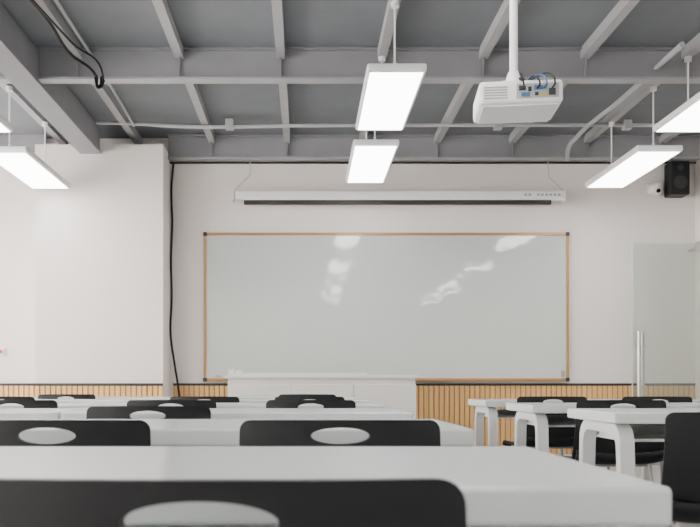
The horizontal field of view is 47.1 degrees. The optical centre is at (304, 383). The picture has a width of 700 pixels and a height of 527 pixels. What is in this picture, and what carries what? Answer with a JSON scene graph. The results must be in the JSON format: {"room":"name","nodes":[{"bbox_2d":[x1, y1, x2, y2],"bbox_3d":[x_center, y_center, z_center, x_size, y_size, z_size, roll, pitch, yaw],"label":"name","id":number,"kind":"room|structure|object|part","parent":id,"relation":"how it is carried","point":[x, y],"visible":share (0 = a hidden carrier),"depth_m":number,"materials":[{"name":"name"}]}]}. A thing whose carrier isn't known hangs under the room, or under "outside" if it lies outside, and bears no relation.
{"room":"classroom","nodes":[
{"label":"classroom","id":0,"kind":"room"},
{"bbox_2d":[35,144,169,396],"bbox_3d":[-2.155,-0.827,8.585,1.340,3.360,0.430,0,0,0],"label":"wall column","id":1,"kind":"structure","parent":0,"point":[102,241],"depth_m":8.37,"materials":[{"name":"paint"}]},
{"bbox_2d":[34,383,162,396],"bbox_3d":[-2.155,0.383,8.354,1.340,0.781,0.031,0,0,0],"label":"backing","id":2,"kind":"object","parent":1,"relation":"attached to","point":[40,386],"depth_m":8.34,"materials":[{"name":"brown wood"}]},
{"bbox_3d":[-2.155,0.005,8.354,1.340,0.026,0.031,0,0,0],"label":"cap","id":3,"kind":"part","parent":2,"relation":"part of","materials":[{"name":"black metal"}]},
{"bbox_2d":[35,386,162,396],"bbox_3d":[-2.150,0.396,8.351,1.330,0.755,0.014,0,0,0],"label":"slats","id":4,"kind":"object","parent":1,"relation":"attached to","point":[37,388],"visible":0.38,"depth_m":8.34,"materials":[{"name":"brown wood"}]},
{"bbox_2d":[169,162,179,396],"bbox_3d":[-1.411,-0.812,8.740,0.153,3.232,0.049,0,0,17],"label":"power cable","id":5,"kind":"object","parent":1,"relation":"attached to","point":[172,172],"visible":0.79,"depth_m":8.75,"materials":[{"name":"black plastic"}]},
{"bbox_2d":[0,139,694,396],"bbox_3d":[-0.355,-0.923,8.900,9.690,3.553,0.200,0,0,0],"label":"wall","id":6,"kind":"structure","parent":0,"point":[603,224],"depth_m":8.80,"materials":[{"name":"paint"}]},
{"bbox_2d":[0,348,4,354],"bbox_3d":[-3.340,-0.357,8.780,0.080,0.080,0.040,0,0,0],"label":"button","id":7,"kind":"object","parent":6,"relation":"attached to","point":[2,350],"visible":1,"depth_m":8.77,"materials":[{"name":"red plastic"}]},
{"bbox_2d":[0,386,33,396],"bbox_3d":[-3.922,0.396,8.781,2.115,0.755,0.014,0,0,0],"label":"slats","id":8,"kind":"object","parent":6,"relation":"attached to","point":[16,388],"visible":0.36,"depth_m":8.77,"materials":[{"name":"brown wood"}]},
{"bbox_2d":[0,383,33,385],"bbox_3d":[-3.908,0.005,8.784,2.165,0.026,0.031,0,0,0],"label":"cap","id":9,"kind":"object","parent":6,"relation":"attached to","point":[1,384],"visible":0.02,"depth_m":8.77,"materials":[{"name":"grey"}]},
{"bbox_2d":[3,386,34,396],"bbox_3d":[-3.908,0.396,8.793,2.165,0.755,0.011,0,0,0],"label":"backing","id":10,"kind":"object","parent":6,"relation":"attached to","point":[3,386],"visible":0.02,"depth_m":8.79,"materials":[{"name":"brown wood"}]},
{"bbox_2d":[203,232,569,381],"bbox_3d":[0.890,-0.845,8.754,4.014,1.638,0.088,0,0,0],"label":"whiteboard","id":11,"kind":"object","parent":6,"relation":"attached to","point":[428,306],"visible":0.97,"depth_m":8.77,"materials":[{"name":"grey ceramic"}]},
{"bbox_2d":[212,380,560,380],"bbox_3d":[0.890,-0.039,8.732,3.800,0.012,0.045,0,0,0],"label":"tray","id":12,"kind":"object","parent":11,"relation":"on","point":[212,380],"depth_m":8.71,"materials":[{"name":"brown wood"}]},
{"bbox_2d":[232,161,566,204],"bbox_3d":[1.015,-2.192,8.703,3.600,0.499,0.195,0,0,0],"label":"projection screen","id":13,"kind":"object","parent":6,"relation":"attached to","point":[250,197],"visible":1,"depth_m":8.61,"materials":[{"name":"white metal"}]},
{"bbox_3d":[1.015,-2.038,8.660,3.550,0.105,0.100,0,0,0],"label":"casing","id":14,"kind":"part","parent":13,"relation":"part of","materials":[{"name":"white metal"}]},
{"bbox_2d":[170,162,695,163],"bbox_3d":[1.403,-2.429,8.785,5.775,0.019,0.030,0,0,0],"label":"trim","id":15,"kind":"structure","parent":6,"relation":"attached to","point":[170,162],"depth_m":8.78,"materials":[{"name":"grey metal"}]},
{"bbox_2d":[174,386,693,453],"bbox_3d":[1.415,0.396,8.781,5.699,0.755,0.014,0,0,0],"label":"slats","id":16,"kind":"object","parent":6,"relation":"attached to","point":[688,390],"visible":0.3,"depth_m":8.77,"materials":[{"name":"brown wood"}]},
{"bbox_2d":[173,386,694,453],"bbox_3d":[1.417,0.396,8.793,5.725,0.755,0.011,0,0,0],"label":"backing","id":17,"kind":"object","parent":6,"relation":"attached to","point":[173,386],"visible":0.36,"depth_m":8.79,"materials":[{"name":"brown wood"}]},
{"bbox_2d":[173,383,695,385],"bbox_3d":[1.417,0.005,8.784,5.725,0.026,0.031,0,0,0],"label":"cap","id":18,"kind":"object","parent":6,"relation":"attached to","point":[174,384],"visible":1,"depth_m":8.77,"materials":[{"name":"grey"}]},
{"bbox_2d":[646,183,662,195],"bbox_3d":[3.820,-2.118,8.717,0.140,0.145,0.165,0,0,0],"label":"security camera","id":19,"kind":"object","parent":6,"relation":"attached to","point":[654,189],"visible":1,"depth_m":8.67,"materials":[{"name":"white plastic"}]},
{"bbox_2d":[664,161,689,197],"bbox_3d":[4.030,-2.215,8.688,0.200,0.360,0.224,0,0,0],"label":"wall speaker","id":20,"kind":"object","parent":6,"relation":"attached to","point":[676,173],"visible":1,"depth_m":8.58,"materials":[{"name":"black plastic"}]},
{"bbox_2d":[0,0,699,138],"bbox_3d":[-0.355,-2.750,1.900,9.690,0.100,14.200,0,0,0],"label":"ceiling","id":21,"kind":"structure","parent":0,"point":[100,23],"depth_m":6.29,"materials":[{"name":"paint"}]},
{"bbox_2d":[0,115,12,131],"bbox_3d":[-2.600,-2.341,5.970,0.400,0.547,1.260,0,0,0],"label":"pendant light","id":22,"kind":"object","parent":21,"relation":"hanging from","point":[5,126],"visible":1,"depth_m":6.46,"materials":[{"name":"white"}]},
{"bbox_2d":[0,124,9,131],"bbox_3d":[-2.600,-2.072,5.970,0.356,0.008,1.200,0,0,0],"label":"diffuser","id":23,"kind":"object","parent":22,"relation":"attached to","point":[3,127],"depth_m":6.48,"materials":[{"name":"white plastic"}]},
{"bbox_2d":[0,134,46,152],"bbox_3d":[-3.913,-2.578,8.700,2.175,0.240,0.100,0,0,0],"label":"ceiling beam","id":24,"kind":"structure","parent":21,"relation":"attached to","point":[28,140],"depth_m":8.69,"materials":[{"name":"paint"}]},
{"bbox_2d":[0,86,69,188],"bbox_3d":[-2.600,-2.305,7.550,0.400,0.619,1.300,0,0,0],"label":"pendant light","id":25,"kind":"object","parent":21,"relation":"hanging from","point":[20,161],"visible":1,"depth_m":7.45,"materials":[{"name":"white"}]},
{"bbox_3d":[-2.600,-2.333,7.040,0.056,0.565,0.056,0,0,0],"label":"rod","id":26,"kind":"part","parent":25,"relation":"part of","materials":[{"name":"white metal"}]},
{"bbox_2d":[0,153,67,188],"bbox_3d":[-2.600,-2.000,7.550,0.356,0.008,1.240,0,0,0],"label":"diffuser","id":27,"kind":"object","parent":25,"relation":"attached to","point":[27,167],"depth_m":7.51,"materials":[{"name":"white plastic"}]},
{"bbox_3d":[-2.600,-2.333,8.000,0.056,0.565,0.056,0,0,0],"label":"rod","id":28,"kind":"part","parent":25,"relation":"part of","materials":[{"name":"white metal"}]},
{"bbox_2d":[0,3,100,153],"bbox_3d":[-2.240,-2.548,1.683,0.220,0.285,13.365,0,0,0],"label":"girder","id":29,"kind":"object","parent":21,"relation":"attached to","point":[19,57],"depth_m":6.72,"materials":[{"name":"white metal"}]},
{"bbox_2d":[29,0,104,88],"bbox_3d":[-1.787,-2.498,5.671,0.163,0.318,1.578,0,0,10],"label":"hanging cable","id":30,"kind":"object","parent":21,"relation":"hanging from","point":[47,18],"visible":1,"depth_m":5.97,"materials":[{"name":"black plastic"}]},
{"bbox_2d":[0,47,699,76],"bbox_3d":[-0.355,-2.578,6.450,9.290,0.240,0.100,0,0,0],"label":"beam","id":31,"kind":"structure","parent":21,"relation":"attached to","point":[53,61],"depth_m":6.44,"materials":[{"name":"metal"}]},
{"bbox_2d":[0,77,699,83],"bbox_3d":[-0.355,-2.449,6.450,9.290,0.018,0.100,0,0,0],"label":"flange","id":32,"kind":"object","parent":31,"relation":"attached to","point":[3,80],"visible":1,"depth_m":6.43,"materials":[{"name":"paint"}]},
{"bbox_2d":[76,57,686,76],"bbox_3d":[-0.195,-2.569,6.450,8.162,0.222,0.090,0,0,0],"label":"stiffeners","id":33,"kind":"object","parent":31,"relation":"attached to","point":[585,58],"visible":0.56,"depth_m":6.41,"materials":[{"name":"paint"}]},
{"bbox_2d":[0,0,699,143],"bbox_3d":[-0.195,-2.658,1.900,8.220,0.085,13.800,0,0,0],"label":"ceiling joists","id":34,"kind":"object","parent":21,"relation":"attached to","point":[622,8],"depth_m":6.37,"materials":[{"name":"grey metal"}]},
{"bbox_2d":[54,0,684,160],"bbox_3d":[0.562,-2.527,6.910,4.588,0.268,3.421,0,0,0],"label":"conduit","id":35,"kind":"object","parent":21,"relation":"attached to","point":[681,44],"depth_m":7.04,"materials":[{"name":"grey metal"}]},
{"bbox_2d":[346,130,398,182],"bbox_3d":[0.615,-2.336,7.550,0.400,0.559,1.300,0,0,0],"label":"pendant light","id":36,"kind":"object","parent":21,"relation":"hanging from","point":[370,161],"visible":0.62,"depth_m":7.33,"materials":[{"name":"white"}]},
{"bbox_2d":[348,146,396,182],"bbox_3d":[0.615,-2.060,7.550,0.356,0.008,1.240,0,0,0],"label":"diffuser","id":37,"kind":"object","parent":36,"relation":"attached to","point":[367,164],"depth_m":7.46,"materials":[{"name":"white plastic"}]},
{"bbox_2d":[355,0,426,129],"bbox_3d":[0.615,-2.350,5.970,0.400,0.529,1.260,0,0,0],"label":"pendant light","id":38,"kind":"object","parent":21,"relation":"hanging from","point":[390,90],"visible":1,"depth_m":5.75,"materials":[{"name":"white metal"}]},
{"bbox_3d":[0.615,-2.377,6.400,0.056,0.475,0.056,0,0,0],"label":"rod","id":39,"kind":"part","parent":38,"relation":"part of","materials":[{"name":"white metal"}]},
{"bbox_2d":[358,73,422,129],"bbox_3d":[0.615,-2.090,5.970,0.356,0.008,1.200,0,0,0],"label":"diffuser","id":40,"kind":"object","parent":38,"relation":"attached to","point":[387,100],"depth_m":5.88,"materials":[{"name":"white plastic"}]},
{"bbox_3d":[0.615,-2.377,5.480,0.056,0.475,0.056,0,0,0],"label":"rod","id":41,"kind":"part","parent":38,"relation":"part of","materials":[{"name":"white metal"}]},
{"bbox_2d":[168,134,699,156],"bbox_3d":[1.403,-2.578,8.700,5.775,0.240,0.100,0,0,0],"label":"ceiling beam","id":42,"kind":"structure","parent":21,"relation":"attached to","point":[179,145],"depth_m":8.69,"materials":[{"name":"metal"}]},
{"bbox_2d":[168,157,699,160],"bbox_3d":[1.403,-2.449,8.700,5.775,0.018,0.100,0,0,0],"label":"flange","id":43,"kind":"object","parent":42,"relation":"attached to","point":[169,158],"visible":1,"depth_m":8.66,"materials":[{"name":"paint"}]},
{"bbox_2d":[211,142,663,156],"bbox_3d":[1.435,-2.569,8.700,4.902,0.222,0.090,0,0,0],"label":"stiffeners","id":44,"kind":"object","parent":42,"relation":"attached to","point":[211,142],"visible":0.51,"depth_m":8.65,"materials":[{"name":"paint"}]},
{"bbox_2d":[473,0,562,123],"bbox_3d":[0.984,-1.978,3.719,0.370,1.444,0.351,0,0,6],"label":"ceiling projector","id":45,"kind":"object","parent":21,"relation":"hanging from","point":[517,99],"depth_m":3.62,"materials":[{"name":"white plastic"}]},
{"bbox_2d":[585,86,682,187],"bbox_3d":[3.065,-2.311,7.550,0.400,0.609,1.300,0,0,0],"label":"pendant light","id":46,"kind":"object","parent":21,"relation":"hanging from","point":[641,159],"visible":1,"depth_m":7.34,"materials":[{"name":"white metal"}]},
{"bbox_3d":[3.065,-2.337,8.000,0.056,0.555,0.056,0,0,0],"label":"rod","id":47,"kind":"part","parent":46,"relation":"part of","materials":[{"name":"white metal"}]},
{"bbox_2d":[588,152,678,187],"bbox_3d":[3.065,-2.010,7.550,0.356,0.008,1.240,0,0,0],"label":"diffuser","id":48,"kind":"object","parent":46,"relation":"attached to","point":[633,165],"depth_m":7.48,"materials":[{"name":"white plastic"}]},
{"bbox_3d":[3.065,-2.337,7.040,0.056,0.555,0.056,0,0,0],"label":"rod","id":49,"kind":"part","parent":46,"relation":"part of","materials":[{"name":"white metal"}]},
{"bbox_2d":[653,56,699,131],"bbox_3d":[3.065,-2.343,5.970,0.400,0.544,1.260,0,0,0],"label":"pendant light","id":50,"kind":"object","parent":21,"relation":"hanging from","point":[686,118],"visible":1,"depth_m":6.33,"materials":[{"name":"white"}]},
{"bbox_2d":[657,100,699,131],"bbox_3d":[3.065,-2.075,5.970,0.356,0.008,1.200,0,0,0],"label":"diffuser","id":51,"kind":"object","parent":50,"relation":"attached to","point":[687,118],"depth_m":6.31,"materials":[{"name":"white plastic"}]},
{"bbox_3d":[3.065,-2.370,6.400,0.056,0.490,0.056,0,0,0],"label":"rod","id":52,"kind":"part","parent":50,"relation":"part of","materials":[{"name":"white metal"}]},
{"bbox_2d":[96,119,656,130],"bbox_3d":[1.090,-2.610,8.050,6.380,0.100,0.080,0,0,0],"label":"conduit","id":53,"kind":"object","parent":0,"point":[626,125],"depth_m":8.03,"materials":[{"name":"grey metal"}]},
{"bbox_2d":[600,465,696,526],"bbox_3d":[-0.355,0.903,1.900,9.690,0.100,14.200,0,0,0],"label":"floor","id":54,"kind":"structure","parent":0,"point":[655,468],"depth_m":7.71,"materials":[{"name":"plastic"}]},
{"bbox_2d":[0,396,34,399],"bbox_3d":[-1.998,0.468,5.440,0.478,0.774,0.468,0,0,0],"label":"chair","id":55,"kind":"object","parent":54,"relation":"on","point":[1,397],"visible":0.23,"depth_m":5.22,"materials":[{"name":"black plastic"}]},
{"bbox_2d":[0,400,57,407],"bbox_3d":[-1.498,0.468,4.305,0.478,0.774,0.468,0,0,0],"label":"chair","id":56,"kind":"object","parent":54,"relation":"on","point":[26,403],"visible":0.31,"depth_m":4.08,"materials":[{"name":"black plastic"}]},
{"bbox_2d":[0,408,87,419],"bbox_3d":[-1.669,0.483,3.438,1.390,0.740,0.575,0,0,0],"label":"student desk","id":57,"kind":"object","parent":54,"relation":"on","point":[5,413],"visible":0.09,"depth_m":3.17,"materials":[{"name":"laminate"}]},
{"bbox_2d":[0,403,126,407],"bbox_3d":[-1.669,0.483,4.573,1.390,0.740,0.575,0,0,0],"label":"student desk","id":58,"kind":"object","parent":54,"relation":"on","point":[9,405],"visible":0.02,"depth_m":4.29,"materials":[{"name":"laminate"}]},
{"bbox_2d":[38,394,95,398],"bbox_3d":[-1.898,0.468,6.575,0.478,0.774,0.468,0,0,0],"label":"chair","id":59,"kind":"object","parent":54,"relation":"on","point":[41,396],"visible":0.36,"depth_m":6.35,"materials":[{"name":"black plastic"}]},
{"bbox_2d":[0,420,150,445],"bbox_3d":[-0.583,0.468,2.034,0.478,0.774,0.468,0,0,0],"label":"chair","id":60,"kind":"object","parent":54,"relation":"on","point":[87,432],"visible":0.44,"depth_m":1.81,"materials":[{"name":"black plastic"}]},
{"bbox_2d":[0,399,169,402],"bbox_3d":[-1.669,0.483,5.708,1.390,0.740,0.575,0,0,0],"label":"student desk","id":61,"kind":"object","parent":54,"relation":"on","point":[56,400],"visible":0.02,"depth_m":5.48,"materials":[{"name":"laminate"}]},
{"bbox_2d":[34,397,170,398],"bbox_3d":[-1.669,0.483,6.843,1.390,0.740,0.575,0,0,0],"label":"student desk","id":62,"kind":"object","parent":54,"relation":"on","point":[34,397],"visible":0.02,"depth_m":6.56,"materials":[{"name":"laminate"}]},
{"bbox_2d":[86,406,210,418],"bbox_3d":[-0.582,0.468,3.170,0.478,0.774,0.468,0,0,-1],"label":"chair","id":63,"kind":"object","parent":54,"relation":"on","point":[93,412],"visible":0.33,"depth_m":2.95,"materials":[{"name":"black plastic"}]},
{"bbox_2d":[127,400,216,407],"bbox_3d":[-0.687,0.468,4.305,0.478,0.774,0.468,0,0,0],"label":"chair","id":64,"kind":"object","parent":54,"relation":"on","point":[208,403],"visible":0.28,"depth_m":4.08,"materials":[{"name":"black plastic"}]},
{"bbox_2d":[170,396,239,402],"bbox_3d":[-0.650,0.468,5.440,0.478,0.774,0.468,0,0,2],"label":"chair","id":65,"kind":"object","parent":54,"relation":"on","point":[218,399],"visible":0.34,"depth_m":5.22,"materials":[{"name":"black plastic"}]},
{"bbox_2d":[0,478,466,526],"bbox_3d":[-0.087,0.468,0.899,0.478,0.774,0.468,0,0,0],"label":"chair","id":66,"kind":"object","parent":54,"relation":"on","point":[24,502],"visible":1,"depth_m":0.68,"materials":[{"name":"black plastic"}]},
{"bbox_2d":[61,408,412,418],"bbox_3d":[-0.269,0.483,3.438,1.390,0.740,0.575,0,0,0],"label":"student desk","id":67,"kind":"object","parent":54,"relation":"on","point":[216,413],"visible":0.18,"depth_m":3.15,"materials":[{"name":"laminate"}]},
{"bbox_2d":[4,419,473,445],"bbox_3d":[-0.269,0.483,2.303,1.390,0.740,0.575,0,0,0],"label":"student desk","id":68,"kind":"object","parent":54,"relation":"on","point":[164,432],"visible":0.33,"depth_m":2.02,"materials":[{"name":"plastic"}]},
{"bbox_2d":[126,403,383,407],"bbox_3d":[-0.269,0.483,4.573,1.390,0.740,0.575,0,0,0],"label":"student desk","id":69,"kind":"object","parent":54,"relation":"on","point":[219,405],"visible":0.06,"depth_m":4.29,"materials":[{"name":"laminate"}]},
{"bbox_2d":[199,399,367,402],"bbox_3d":[-0.269,0.483,5.708,1.390,0.740,0.575,0,0,0],"label":"student desk","id":70,"kind":"object","parent":54,"relation":"on","point":[241,400],"visible":0.06,"depth_m":5.48,"materials":[{"name":"laminate"}]},
{"bbox_2d":[238,397,356,398],"bbox_3d":[-0.269,0.483,6.843,1.390,0.740,0.575,0,0,0],"label":"student desk","id":71,"kind":"object","parent":54,"relation":"on","point":[238,397],"visible":0.03,"depth_m":6.70,"materials":[{"name":"laminate"}]},
{"bbox_2d":[279,394,335,396],"bbox_3d":[0.010,0.468,6.575,0.478,0.774,0.468,0,0,-2],"label":"chair","id":72,"kind":"object","parent":54,"relation":"on","point":[281,395],"visible":0.16,"depth_m":6.35,"materials":[{"name":"black plastic"}]},
{"bbox_2d":[275,396,344,399],"bbox_3d":[0.032,0.468,5.440,0.478,0.774,0.468,0,0,0],"label":"chair","id":73,"kind":"object","parent":54,"relation":"on","point":[291,397],"visible":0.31,"depth_m":5.22,"materials":[{"name":"black plastic"}]},
{"bbox_2d":[266,400,355,407],"bbox_3d":[0.028,0.468,4.305,0.478,0.774,0.468,0,0,0],"label":"chair","id":74,"kind":"object","parent":54,"relation":"on","point":[271,403],"visible":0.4,"depth_m":4.08,"materials":[{"name":"black plastic"}]},
{"bbox_2d":[226,373,417,418],"bbox_3d":[0.160,0.372,8.000,1.850,0.962,0.600,0,0,0],"label":"desk","id":75,"kind":"object","parent":54,"relation":"on","point":[390,391],"visible":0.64,"depth_m":7.71,"materials":[{"name":"white laminate"}]},
{"bbox_3d":[-0.065,-0.098,8.080,1.350,0.022,0.360,0,0,0],"label":"raised lid","id":76,"kind":"part","parent":75,"relation":"part of","materials":[{"name":"white laminate"}]},
{"bbox_2d":[0,446,671,526],"bbox_3d":[-0.289,0.483,1.167,1.390,0.740,0.575,0,0,0],"label":"student desk","id":77,"kind":"object","parent":54,"relation":"on","point":[501,486],"visible":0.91,"depth_m":1.01,"materials":[{"name":"laminate"}]},
{"bbox_2d":[239,420,440,445],"bbox_3d":[0.082,0.468,2.034,0.478,0.774,0.468,0,0,0],"label":"chair","id":78,"kind":"object","parent":54,"relation":"on","point":[251,432],"visible":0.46,"depth_m":1.81,"materials":[{"name":"black plastic"}]},
{"bbox_2d":[502,396,586,455],"bbox_3d":[1.622,0.468,5.445,0.478,0.774,0.468,0,0,0],"label":"chair","id":79,"kind":"object","parent":54,"relation":"on","point":[561,438],"visible":0.41,"depth_m":5.25,"materials":[{"name":"black plastic"}]},
{"bbox_3d":[1.620,0.392,5.465,0.455,0.106,0.424,0,0,0],"label":"seat","id":80,"kind":"part","parent":79,"relation":"part of","materials":[{"name":"black plastic"}]},
{"bbox_3d":[1.620,0.239,5.262,0.473,0.317,0.097,0,0,0],"label":"backrest","id":81,"kind":"part","parent":79,"relation":"part of","materials":[{"name":"black plastic"}]},
{"bbox_2d":[468,399,667,480],"bbox_3d":[1.915,0.483,5.708,1.390,0.740,0.575,0,0,0],"label":"student desk","id":82,"kind":"object","parent":54,"relation":"on","point":[484,407],"visible":0.27,"depth_m":5.62,"materials":[{"name":"plastic"}]},
{"bbox_3d":[1.290,0.505,5.708,0.080,0.695,0.575,0,0,0],"label":"leg frame","id":83,"kind":"part","parent":82,"relation":"part of","materials":[{"name":"white metal"}]},
{"bbox_2d":[484,409,516,417],"bbox_3d":[1.915,0.198,5.738,1.190,0.080,0.355,0,0,0],"label":"shelf","id":84,"kind":"object","parent":82,"relation":"attached to","point":[502,413],"depth_m":5.90,"materials":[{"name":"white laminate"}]},
{"bbox_3d":[2.540,0.505,5.708,0.080,0.695,0.575,0,0,0],"label":"leg frame","id":85,"kind":"part","parent":82,"relation":"part of","materials":[{"name":"white metal"}]},
{"bbox_2d":[506,403,699,452],"bbox_3d":[1.915,0.483,4.573,1.390,0.740,0.575,0,0,0],"label":"student desk","id":86,"kind":"object","parent":54,"relation":"on","point":[527,413],"visible":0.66,"depth_m":4.41,"materials":[{"name":"plastic"}]},
{"bbox_3d":[1.290,0.505,4.573,0.080,0.695,0.575,0,0,0],"label":"leg frame","id":87,"kind":"part","parent":86,"relation":"part of","materials":[{"name":"white metal"}]},
{"bbox_2d":[527,415,575,426],"bbox_3d":[1.915,0.198,4.603,1.190,0.080,0.355,0,0,0],"label":"shelf","id":88,"kind":"object","parent":86,"relation":"attached to","point":[553,420],"depth_m":4.77,"materials":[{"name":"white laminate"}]},
{"bbox_2d":[554,400,665,482],"bbox_3d":[1.622,0.468,4.295,0.478,0.774,0.468,0,0,0],"label":"chair","id":89,"kind":"object","parent":54,"relation":"on","point":[646,453],"visible":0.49,"depth_m":4.10,"materials":[{"name":"black plastic"}]},
{"bbox_3d":[1.620,0.392,4.314,0.455,0.106,0.424,0,0,0],"label":"seat","id":90,"kind":"part","parent":89,"relation":"part of","materials":[{"name":"black plastic"}]},
{"bbox_3d":[1.620,0.239,4.112,0.473,0.317,0.097,0,0,0],"label":"backrest","id":91,"kind":"part","parent":89,"relation":"part of","materials":[{"name":"black plastic"}]},
{"bbox_2d":[567,408,699,476],"bbox_3d":[1.915,0.483,3.438,1.390,0.740,0.575,0,0,0],"label":"student desk","id":92,"kind":"object","parent":54,"relation":"on","point":[609,423],"visible":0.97,"depth_m":3.38,"materials":[{"name":"laminate"}]},
{"bbox_3d":[1.290,0.505,3.438,0.080,0.695,0.575,0,0,0],"label":"leg frame","id":93,"kind":"part","parent":92,"relation":"part of","materials":[{"name":"white metal"}]},
{"bbox_2d":[596,425,664,441],"bbox_3d":[1.915,0.198,3.468,1.190,0.080,0.355,0,0,0],"label":"shelf","id":94,"kind":"object","parent":92,"relation":"attached to","point":[642,433],"depth_m":3.59,"materials":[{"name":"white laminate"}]},
{"bbox_2d":[607,396,692,483],"bbox_3d":[2.302,0.468,5.423,0.478,0.774,0.468,0,0,0],"label":"chair","id":95,"kind":"object","parent":54,"relation":"on","point":[669,399],"visible":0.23,"depth_m":5.20,"materials":[{"name":"black plastic"}]},
{"bbox_3d":[2.300,0.239,5.240,0.473,0.317,0.097,0,0,0],"label":"backrest","id":96,"kind":"part","parent":95,"relation":"part of","materials":[{"name":"black plastic"}]},
{"bbox_2d":[660,412,699,526],"bbox_3d":[1.299,0.468,2.530,0.478,0.774,0.468,0,0,3],"label":"chair","id":97,"kind":"object","parent":54,"relation":"on","point":[681,459],"visible":0.79,"depth_m":2.34,"materials":[{"name":"black plastic"}]},
{"bbox_3d":[1.298,0.392,2.550,0.455,0.106,0.424,0,0,3],"label":"seat","id":98,"kind":"part","parent":97,"relation":"part of","materials":[{"name":"black plastic"}]},
{"bbox_2d":[662,399,699,402],"bbox_3d":[3.315,0.483,5.708,1.390,0.740,0.575,0,0,0],"label":"student desk","id":99,"kind":"object","parent":54,"relation":"on","point":[693,400],"visible":0.02,"depth_m":5.48,"materials":[{"name":"laminate"}]},
{"bbox_3d":[4.232,-0.332,8.420,0.035,2.370,0.040,0,0,0],"label":"post","id":100,"kind":"object","parent":54,"relation":"on","visible":0},
{"bbox_2d":[632,243,695,396],"bbox_3d":[3.829,-0.321,8.420,0.774,2.328,0.012,0,0,0],"label":"glass edges","id":101,"kind":"object","parent":100,"relation":"attached to","point":[632,243],"visible":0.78,"depth_m":8.41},
{"bbox_2d":[636,332,645,396],"bbox_3d":[3.535,-0.187,8.420,0.184,0.720,0.071,0,0,-40],"label":"door handle","id":102,"kind":"object","parent":101,"relation":"attached to","point":[640,345],"depth_m":8.41,"materials":[{"name":"silver metal"}]},
{"bbox_3d":[3.490,-0.187,8.380,0.038,0.720,0.079,0,0,0],"label":"pull handle","id":103,"kind":"part","parent":102,"relation":"part of","materials":[{"name":"silver metal"}]},
{"bbox_3d":[3.580,-0.187,8.460,0.038,0.720,0.079,0,0,0],"label":"pull handle","id":104,"kind":"part","parent":102,"relation":"part of","materials":[{"name":"silver metal"}]},
{"bbox_2d":[695,241,699,251],"bbox_3d":[4.170,-1.447,8.420,0.120,0.100,0.050,0,0,0],"label":"hinge patch","id":105,"kind":"object","parent":101,"relation":"attached to","point":[697,245],"visible":1,"depth_m":8.39,"materials":[{"name":"silver metal"}]},
{"bbox_2d":[695,160,699,398],"bbox_3d":[4.390,-0.923,1.900,0.200,3.553,13.800,0,0,0],"label":"wall","id":106,"kind":"structure","parent":0,"point":[697,165],"depth_m":8.74,"materials":[{"name":"paint"}]}
]}

